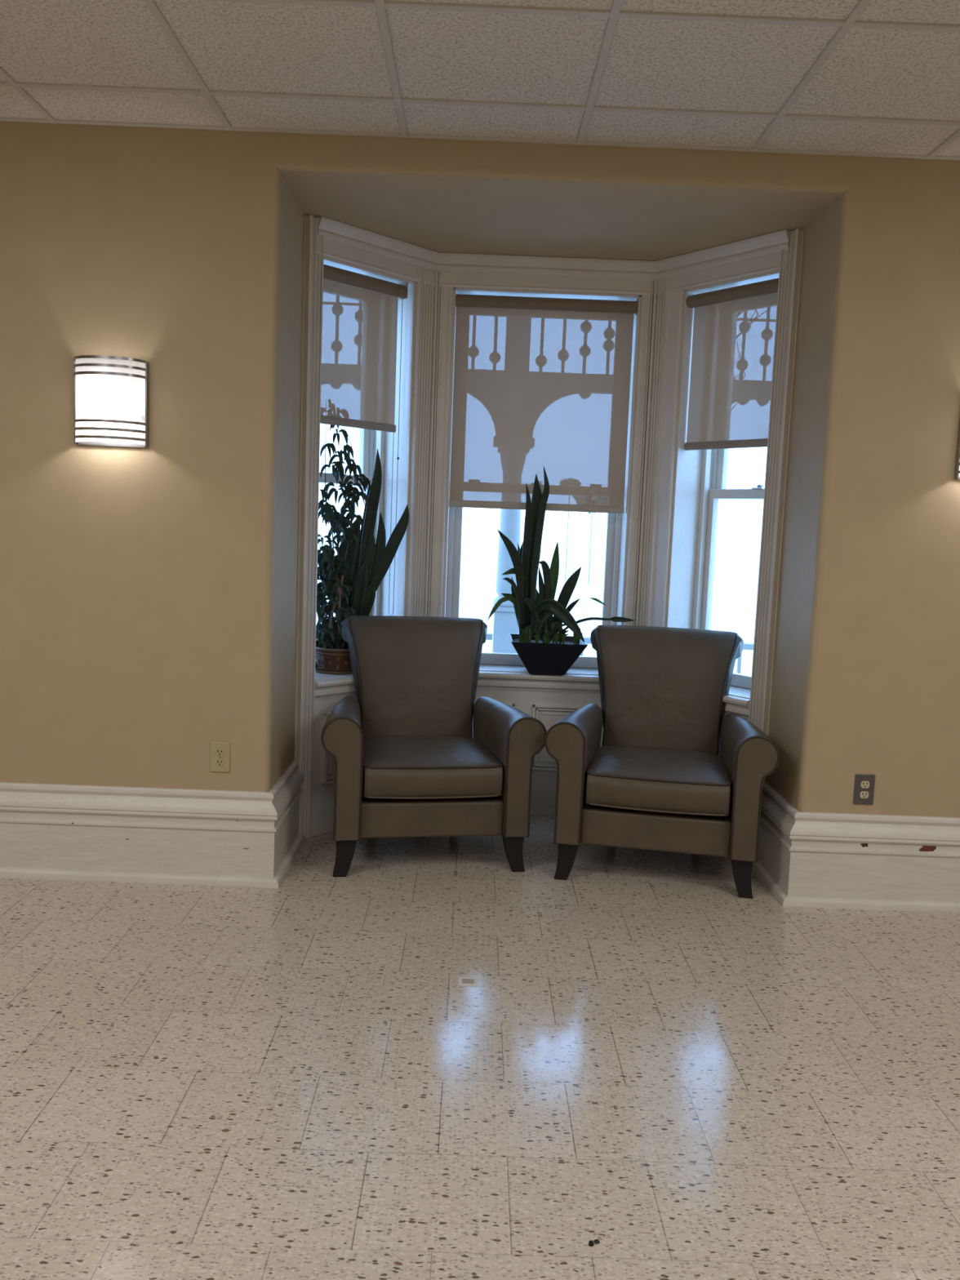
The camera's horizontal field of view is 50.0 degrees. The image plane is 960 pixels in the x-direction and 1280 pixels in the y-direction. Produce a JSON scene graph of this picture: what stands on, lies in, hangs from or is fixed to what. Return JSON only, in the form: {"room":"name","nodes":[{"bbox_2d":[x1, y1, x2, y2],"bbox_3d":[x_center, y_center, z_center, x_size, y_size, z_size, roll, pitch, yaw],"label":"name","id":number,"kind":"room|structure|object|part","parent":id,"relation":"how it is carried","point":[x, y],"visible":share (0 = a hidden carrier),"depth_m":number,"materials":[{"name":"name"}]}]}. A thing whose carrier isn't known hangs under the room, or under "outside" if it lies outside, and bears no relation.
{"room":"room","nodes":[
{"label":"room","id":0,"kind":"room"},
{"bbox_2d":[0,814,959,1279],"bbox_3d":[0.202,1.379,0.670,9.000,0.120,8.900,2,6,0],"label":"floor","id":1,"kind":"structure","parent":0,"point":[647,1059],"depth_m":2.60,"materials":[{"name":"tile"}]},
{"bbox_2d":[320,615,546,876],"bbox_3d":[-0.243,0.406,4.343,0.880,0.957,0.774,1,7,-11],"label":"armchair","id":2,"kind":"object","parent":1,"relation":"on","point":[409,762],"visible":1,"depth_m":4.10,"materials":[{"name":"brown leather"}]},
{"bbox_3d":[-0.566,0.497,4.200,0.153,0.480,0.594,1,6,-8],"label":"armrest","id":3,"kind":"part","parent":2,"relation":"part of","materials":[{"name":"beige leather"}]},
{"bbox_3d":[-0.525,0.836,4.003,0.091,0.158,0.056,1,7,-11],"label":"leg","id":4,"kind":"part","parent":2,"relation":"part of","materials":[{"name":"black wood"}]},
{"bbox_3d":[-0.289,0.300,4.586,0.676,0.805,0.256,1,7,-11],"label":"backrest","id":5,"kind":"part","parent":2,"relation":"part of","materials":[{"name":"beige leather"}]},
{"bbox_3d":[-0.240,0.671,4.308,0.571,0.140,0.577,1,7,-11],"label":"seat frame","id":6,"kind":"part","parent":2,"relation":"part of","materials":[{"name":"beige leather"}]},
{"bbox_2d":[362,735,502,798],"bbox_3d":[-0.226,0.508,4.250,0.546,0.158,0.549,1,7,-11],"label":"seat cushion","id":7,"kind":"object","parent":2,"relation":"on","point":[394,766],"depth_m":4.03,"materials":[{"name":"brown leather"}]},
{"bbox_3d":[0.107,0.508,4.332,0.153,0.480,0.594,1,7,-14],"label":"armrest","id":8,"kind":"part","parent":2,"relation":"part of","materials":[{"name":"beige leather"}]},
{"bbox_3d":[0.133,0.847,4.132,0.091,0.158,0.056,1,7,-11],"label":"leg","id":9,"kind":"part","parent":2,"relation":"part of","materials":[{"name":"black wood"}]},
{"bbox_2d":[457,977,477,986],"bbox_3d":[-0.036,1.034,3.115,0.057,0.001,0.060,2,6,1],"label":"floor sticker","id":10,"kind":"object","parent":1,"relation":"on","point":[463,981],"visible":1,"depth_m":3.11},
{"bbox_2d":[462,978,474,983],"bbox_3d":[-0.036,1.033,3.115,0.036,0.001,0.030,2,6,1],"label":"print","id":11,"kind":"object","parent":10,"relation":"on","point":[464,980],"depth_m":3.12},
{"bbox_2d":[588,1239,599,1246],"bbox_3d":[0.220,1.167,1.996,0.026,0.005,0.014,-2,8,-32],"label":"debris","id":12,"kind":"object","parent":1,"relation":"on","point":[596,1241],"visible":1,"depth_m":2.00,"materials":[{"name":"black wood"}]},
{"bbox_2d":[544,624,780,898],"bbox_3d":[0.748,0.452,4.278,0.880,0.957,0.774,3,7,10],"label":"armchair","id":13,"kind":"object","parent":1,"relation":"on","point":[658,780],"visible":1,"depth_m":4.03,"materials":[{"name":"brown leather"}]},
{"bbox_3d":[0.343,0.863,4.061,0.091,0.158,0.056,3,7,10],"label":"leg","id":14,"kind":"part","parent":13,"relation":"part of","materials":[{"name":"black wood"}]},
{"bbox_3d":[0.392,0.527,4.262,0.153,0.480,0.594,4,7,13],"label":"armrest","id":15,"kind":"part","parent":13,"relation":"part of","materials":[{"name":"beige leather"}]},
{"bbox_3d":[0.726,0.715,4.244,0.571,0.140,0.577,3,7,10],"label":"seat frame","id":16,"kind":"part","parent":13,"relation":"part of","materials":[{"name":"beige leather"}]},
{"bbox_2d":[585,745,730,816],"bbox_3d":[0.725,0.552,4.185,0.546,0.158,0.549,3,7,10],"label":"seat cushion","id":17,"kind":"object","parent":13,"relation":"on","point":[656,780],"depth_m":3.97,"materials":[{"name":"brown leather"}]},
{"bbox_3d":[0.798,0.350,4.523,0.676,0.805,0.256,3,7,10],"label":"backrest","id":18,"kind":"part","parent":13,"relation":"part of","materials":[{"name":"beige leather"}]},
{"bbox_3d":[1.002,0.902,3.943,0.091,0.158,0.056,3,7,10],"label":"leg","id":19,"kind":"part","parent":13,"relation":"part of","materials":[{"name":"black wood"}]},
{"bbox_3d":[1.065,0.567,4.141,0.153,0.480,0.594,3,6,7],"label":"armrest","id":20,"kind":"part","parent":13,"relation":"part of","materials":[{"name":"beige leather"}]},
{"bbox_2d":[0,120,959,817],"bbox_3d":[0.248,-0.505,4.609,8.800,2.945,1.750,2,6,0],"label":"wall","id":21,"kind":"structure","parent":0,"point":[148,596],"depth_m":3.73,"materials":[{"name":"beige paint"}]},
{"bbox_2d":[73,355,148,448],"bbox_3d":[-1.317,-0.840,3.633,0.260,0.304,0.107,2,6,0],"label":"wall sconce","id":22,"kind":"object","parent":21,"relation":"attached to","point":[111,393],"visible":1,"depth_m":3.60,"materials":[{"name":"white glass"}]},
{"bbox_3d":[-1.444,-0.852,3.675,0.006,0.300,0.021,2,6,0],"label":"rail","id":23,"kind":"part","parent":22,"relation":"part of","materials":[{"name":"silver metal"}]},
{"bbox_3d":[-1.318,-0.840,3.682,0.244,0.294,0.009,2,6,0],"label":"plate","id":24,"kind":"part","parent":22,"relation":"part of","materials":[{"name":"silver metal"}]},
{"bbox_3d":[-1.190,-0.842,3.676,0.006,0.300,0.021,2,6,0],"label":"rail","id":25,"kind":"part","parent":22,"relation":"part of","materials":[{"name":"silver metal"}]},
{"bbox_2d":[0,759,304,888],"bbox_3d":[-2.470,0.652,4.102,3.450,0.352,0.593,2,6,0],"label":"baseboard","id":26,"kind":"structure","parent":21,"relation":"attached to","point":[48,831],"depth_m":3.84,"materials":[{"name":"white paint"}]},
{"bbox_2d":[209,742,230,772],"bbox_3d":[-0.967,0.436,3.828,0.073,0.114,0.008,2,6,0],"label":"wall outlet","id":27,"kind":"object","parent":21,"relation":"attached to","point":[220,760],"visible":1,"depth_m":3.83,"materials":[{"name":"beige plastic"}]},
{"bbox_2d":[215,748,224,755],"bbox_3d":[-0.966,0.417,3.822,0.033,0.027,0.002,2,6,0],"label":"receptacle","id":28,"kind":"object","parent":27,"relation":"attached to","point":[219,752],"depth_m":3.82,"materials":[{"name":"beige plastic"}]},
{"bbox_2d":[215,759,224,766],"bbox_3d":[-0.968,0.455,3.827,0.033,0.027,0.002,2,6,0],"label":"receptacle","id":29,"kind":"object","parent":27,"relation":"attached to","point":[219,762],"depth_m":3.83,"materials":[{"name":"beige plastic"}]},
{"bbox_2d":[295,214,438,838],"bbox_3d":[-0.630,-0.465,4.675,0.446,2.583,0.734,8,9,42],"label":"window","id":30,"kind":"structure","parent":21,"relation":"in","point":[328,242],"depth_m":4.52,"materials":[{"name":"white paint"}]},
{"bbox_3d":[-0.711,-0.425,4.305,0.034,2.581,0.081,8,9,42],"label":"casing","id":31,"kind":"part","parent":30,"relation":"part of","materials":[{"name":"white paint"}]},
{"bbox_3d":[-0.524,0.463,4.645,0.021,0.315,0.460,8,9,42],"label":"raised panel","id":32,"kind":"part","parent":30,"relation":"part of","materials":[{"name":"white paint"}]},
{"bbox_3d":[-0.595,0.183,4.732,0.335,0.090,0.641,8,9,42],"label":"sill","id":33,"kind":"part","parent":30,"relation":"part of","materials":[{"name":"white paint"}]},
{"bbox_2d":[315,424,371,674],"bbox_3d":[-0.621,-0.456,4.591,0.237,1.206,0.229,6,7,29],"label":"potted plant","id":34,"kind":"object","parent":30,"relation":"on","point":[332,656],"visible":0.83,"depth_m":4.58,"materials":[{"name":"green plant"}]},
{"bbox_2d":[315,646,352,674],"bbox_3d":[-0.647,0.085,4.661,0.210,0.112,0.210,5,7,26],"label":"basket","id":35,"kind":"object","parent":34,"relation":"on","point":[329,660],"depth_m":4.57,"materials":[{"name":"wicker"}]},
{"bbox_3d":[-0.644,-0.503,4.603,0.160,1.117,0.069,2,6,0],"label":"stem","id":36,"kind":"part","parent":34,"relation":"part of","materials":[{"name":"plant"}]},
{"bbox_3d":[-0.681,-0.312,4.707,0.040,0.888,0.509,8,9,42],"label":"sash","id":37,"kind":"part","parent":30,"relation":"part of","materials":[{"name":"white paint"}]},
{"bbox_3d":[-0.685,-1.161,4.646,0.036,0.898,0.509,8,9,42],"label":"sash","id":38,"kind":"part","parent":30,"relation":"part of","materials":[{"name":"white paint"}]},
{"bbox_2d":[320,264,408,615],"bbox_3d":[-0.532,-0.837,4.502,0.079,1.497,0.498,8,8,41],"label":"roller shade","id":39,"kind":"object","parent":30,"relation":"attached to","point":[360,311],"visible":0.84,"depth_m":4.47,"materials":[{"name":"beige fabric"}]},
{"bbox_3d":[-0.387,-0.833,4.701,0.038,1.456,0.004,8,9,42],"label":"pull chain","id":40,"kind":"part","parent":39,"relation":"part of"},
{"bbox_2d":[334,448,408,622],"bbox_3d":[-0.501,-0.364,4.704,0.345,1.007,0.150,2,6,0],"label":"potted plant","id":41,"kind":"object","parent":30,"relation":"on","point":[369,561],"visible":0.62,"depth_m":4.69,"materials":[{"name":"green plant"}]},
{"bbox_3d":[-0.422,-1.657,4.420,0.046,0.142,0.688,8,9,42],"label":"head casing","id":42,"kind":"part","parent":30,"relation":"part of","materials":[{"name":"white paint"}]},
{"bbox_3d":[-0.272,-0.718,4.737,0.034,1.900,0.110,8,9,42],"label":"casing","id":43,"kind":"part","parent":30,"relation":"part of","materials":[{"name":"white paint"}]},
{"bbox_2d":[425,252,656,815],"bbox_3d":[0.254,-0.467,4.998,1.032,2.583,0.446,2,6,0],"label":"window","id":44,"kind":"structure","parent":21,"relation":"in","point":[504,677],"depth_m":4.78,"materials":[{"name":"white paint"}]},
{"bbox_3d":[-0.226,-0.721,4.775,0.030,1.900,0.030,2,6,0],"label":"casing","id":45,"kind":"part","parent":44,"relation":"part of","materials":[{"name":"white paint"}]},
{"bbox_3d":[-0.184,-0.690,4.781,0.056,1.840,0.026,2,6,0],"label":"casing","id":46,"kind":"part","parent":44,"relation":"part of","materials":[{"name":"white paint"}]},
{"bbox_3d":[-0.015,0.454,4.905,0.350,0.315,0.021,2,6,0],"label":"raised panel","id":47,"kind":"part","parent":44,"relation":"part of","materials":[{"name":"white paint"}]},
{"bbox_3d":[0.257,-0.315,5.058,0.832,0.888,0.040,2,6,0],"label":"sash","id":48,"kind":"part","parent":44,"relation":"part of","materials":[{"name":"white paint"}]},
{"bbox_3d":[0.229,0.183,5.016,1.000,0.090,0.335,2,6,0],"label":"sill","id":49,"kind":"part","parent":44,"relation":"part of","materials":[{"name":"white paint"}]},
{"bbox_2d":[448,293,638,513],"bbox_3d":[0.278,-0.841,4.813,0.857,1.497,0.079,2,6,0],"label":"roller shade","id":50,"kind":"object","parent":44,"relation":"attached to","point":[540,383],"visible":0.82,"depth_m":4.80,"materials":[{"name":"beige fabric"}]},
{"bbox_3d":[0.301,-1.657,4.663,1.032,0.142,0.046,2,6,0],"label":"head casing","id":51,"kind":"part","parent":44,"relation":"part of","materials":[{"name":"white paint"}]},
{"bbox_2d":[486,466,633,675],"bbox_3d":[0.375,-0.326,4.847,0.670,0.966,0.382,2,6,0],"label":"potted plant","id":52,"kind":"object","parent":44,"relation":"on","point":[542,644],"visible":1,"depth_m":4.80,"materials":[{"name":"green plant"}]},
{"bbox_3d":[0.316,0.074,4.906,0.354,0.158,0.354,2,6,0],"label":"planter","id":53,"kind":"part","parent":52,"relation":"part of","materials":[{"name":"black plastic"}]},
{"bbox_3d":[0.437,0.471,4.908,0.384,0.315,0.021,2,6,0],"label":"raised panel","id":54,"kind":"part","parent":44,"relation":"part of","materials":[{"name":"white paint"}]},
{"bbox_3d":[0.720,-0.656,4.787,0.038,1.840,0.026,2,6,0],"label":"casing","id":55,"kind":"part","parent":44,"relation":"part of","materials":[{"name":"white paint"}]},
{"bbox_3d":[0.755,-0.684,4.782,0.030,1.900,0.030,2,6,0],"label":"casing","id":56,"kind":"part","parent":44,"relation":"part of","materials":[{"name":"white paint"}]},
{"bbox_2d":[635,228,803,755],"bbox_3d":[1.136,-0.392,4.629,0.446,2.583,0.778,-3,8,-37],"label":"window","id":57,"kind":"structure","parent":21,"relation":"in","point":[682,489],"depth_m":4.62,"materials":[{"name":"white paint"}]},
{"bbox_3d":[0.788,-0.679,4.750,0.034,1.900,0.077,-3,8,-37],"label":"casing","id":58,"kind":"part","parent":57,"relation":"part of","materials":[{"name":"white paint"}]},
{"bbox_3d":[0.839,-0.640,4.691,0.026,1.841,0.085,-3,8,-37],"label":"casing","id":59,"kind":"part","parent":57,"relation":"part of","materials":[{"name":"white paint"}]},
{"bbox_3d":[0.947,0.524,4.613,0.021,0.315,0.430,-3,8,-37],"label":"raised panel","id":60,"kind":"part","parent":57,"relation":"part of","materials":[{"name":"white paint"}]},
{"bbox_3d":[1.009,-1.599,4.391,0.046,0.142,0.732,-3,8,-37],"label":"head casing","id":61,"kind":"part","parent":57,"relation":"part of","materials":[{"name":"white paint"}]},
{"bbox_2d":[684,278,778,450],"bbox_3d":[1.056,-0.772,4.464,0.079,1.497,0.516,-2,8,-35],"label":"roller shade","id":62,"kind":"object","parent":57,"relation":"attached to","point":[734,328],"visible":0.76,"depth_m":4.43,"materials":[{"name":"beige fabric"}]},
{"bbox_3d":[1.191,-0.232,4.637,0.040,0.888,0.489,-3,8,-37],"label":"sash","id":63,"kind":"part","parent":57,"relation":"part of","materials":[{"name":"white paint"}]},
{"bbox_3d":[1.047,0.251,4.695,0.335,0.090,0.679,-3,8,-37],"label":"sill","id":64,"kind":"part","parent":57,"relation":"part of","materials":[{"name":"white paint"}]},
{"bbox_3d":[1.263,-1.077,4.572,0.036,0.898,0.489,-3,8,-37],"label":"sash","id":65,"kind":"part","parent":57,"relation":"part of","materials":[{"name":"white paint"}]},
{"bbox_3d":[1.189,-0.344,4.239,0.034,2.581,0.086,-3,8,-37],"label":"casing","id":66,"kind":"part","parent":57,"relation":"part of","materials":[{"name":"white paint"}]},
{"bbox_2d":[751,781,959,912],"bbox_3d":[2.869,0.859,4.093,3.464,0.352,0.508,2,6,0],"label":"baseboard","id":67,"kind":"structure","parent":21,"relation":"attached to","point":[807,860],"depth_m":3.85,"materials":[{"name":"white paint"}]},
{"bbox_2d":[853,773,875,804],"bbox_3d":[1.437,0.559,3.846,0.074,0.115,0.008,2,6,0],"label":"wall outlet","id":68,"kind":"object","parent":21,"relation":"attached to","point":[864,792],"visible":1,"depth_m":3.84,"materials":[{"name":"grey metal"}]},
{"bbox_2d":[859,791,868,798],"bbox_3d":[1.436,0.578,3.845,0.033,0.027,0.002,2,6,0],"label":"receptacle","id":69,"kind":"object","parent":68,"relation":"attached to","point":[863,794],"depth_m":3.85,"materials":[{"name":"beige plastic"}]},
{"bbox_2d":[860,781,869,788],"bbox_3d":[1.438,0.540,3.841,0.033,0.027,0.002,2,6,0],"label":"receptacle","id":70,"kind":"object","parent":68,"relation":"attached to","point":[864,784],"depth_m":3.84,"materials":[{"name":"beige plastic"}]},
{"bbox_2d":[954,422,959,479],"bbox_3d":[1.851,-0.720,3.653,0.260,0.304,0.107,2,6,0],"label":"wall sconce","id":71,"kind":"object","parent":21,"relation":"attached to","point":[957,460],"visible":1,"depth_m":3.70,"materials":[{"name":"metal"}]},
{"bbox_2d":[0,0,959,160],"bbox_3d":[0.309,-1.307,-0.186,8.800,0.009,7.599,2,6,0],"label":"grid","id":72,"kind":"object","parent":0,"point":[615,12],"depth_m":3.26,"materials":[{"name":"paint"}]},
{"bbox_2d":[0,0,959,155],"bbox_3d":[0.310,-1.336,-0.189,9.000,0.052,7.800,2,6,0],"label":"ceiling","id":73,"kind":"structure","parent":0,"point":[232,46],"depth_m":3.02,"materials":[{"name":"tile"}]},
{"label":"outside","id":74,"kind":"structure","parent":0,"visible":0},
{"bbox_2d":[315,537,759,675],"bbox_3d":[-0.965,-5.053,65.405,120.000,0.100,116.400,2,6,0],"label":"ground","id":75,"kind":"structure","parent":74,"point":[735,575],"depth_m":40.35,"materials":[{"name":"white snow"}]},
{"bbox_2d":[564,511,568,581],"bbox_3d":[3.713,-4.666,43.541,0.811,4.376,0.882,-3,8,-38],"label":"pole","id":76,"kind":"object","parent":75,"relation":"on","point":[568,512],"visible":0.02,"depth_m":43.58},
{"bbox_2d":[587,512,595,584],"bbox_3d":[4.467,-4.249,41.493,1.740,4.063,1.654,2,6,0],"label":"pole","id":77,"kind":"object","parent":75,"relation":"on","point":[588,513],"visible":0.02,"depth_m":41.60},
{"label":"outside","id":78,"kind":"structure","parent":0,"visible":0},
{"bbox_3d":[0.190,0.798,6.039,12.000,0.154,1.400,2,6,0],"label":"floor","id":79,"kind":"structure","parent":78,"visible":0},
{"bbox_2d":[491,508,520,653],"bbox_3d":[0.185,-0.755,6.216,0.900,2.889,0.180,2,6,0],"label":"porch post","id":80,"kind":"object","parent":79,"relation":"on","point":[505,622],"visible":0.11,"depth_m":6.21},
{"bbox_2d":[315,628,753,673],"bbox_3d":[0.182,0.261,6.331,7.200,0.594,0.072,2,6,0],"label":"porch railing","id":81,"kind":"object","parent":80,"relation":"attached to","point":[747,646],"visible":0.02,"depth_m":6.27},
{"bbox_3d":[-0.545,-0.044,6.295,1.242,0.036,0.072,2,6,0],"label":"rail","id":82,"kind":"part","parent":81,"relation":"part of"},
{"bbox_3d":[0.696,0.003,6.303,0.918,0.036,0.072,2,6,0],"label":"rail","id":83,"kind":"part","parent":81,"relation":"part of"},
{"bbox_3d":[2.554,0.073,6.314,2.475,0.036,0.072,2,6,0],"label":"rail","id":84,"kind":"part","parent":81,"relation":"part of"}
]}

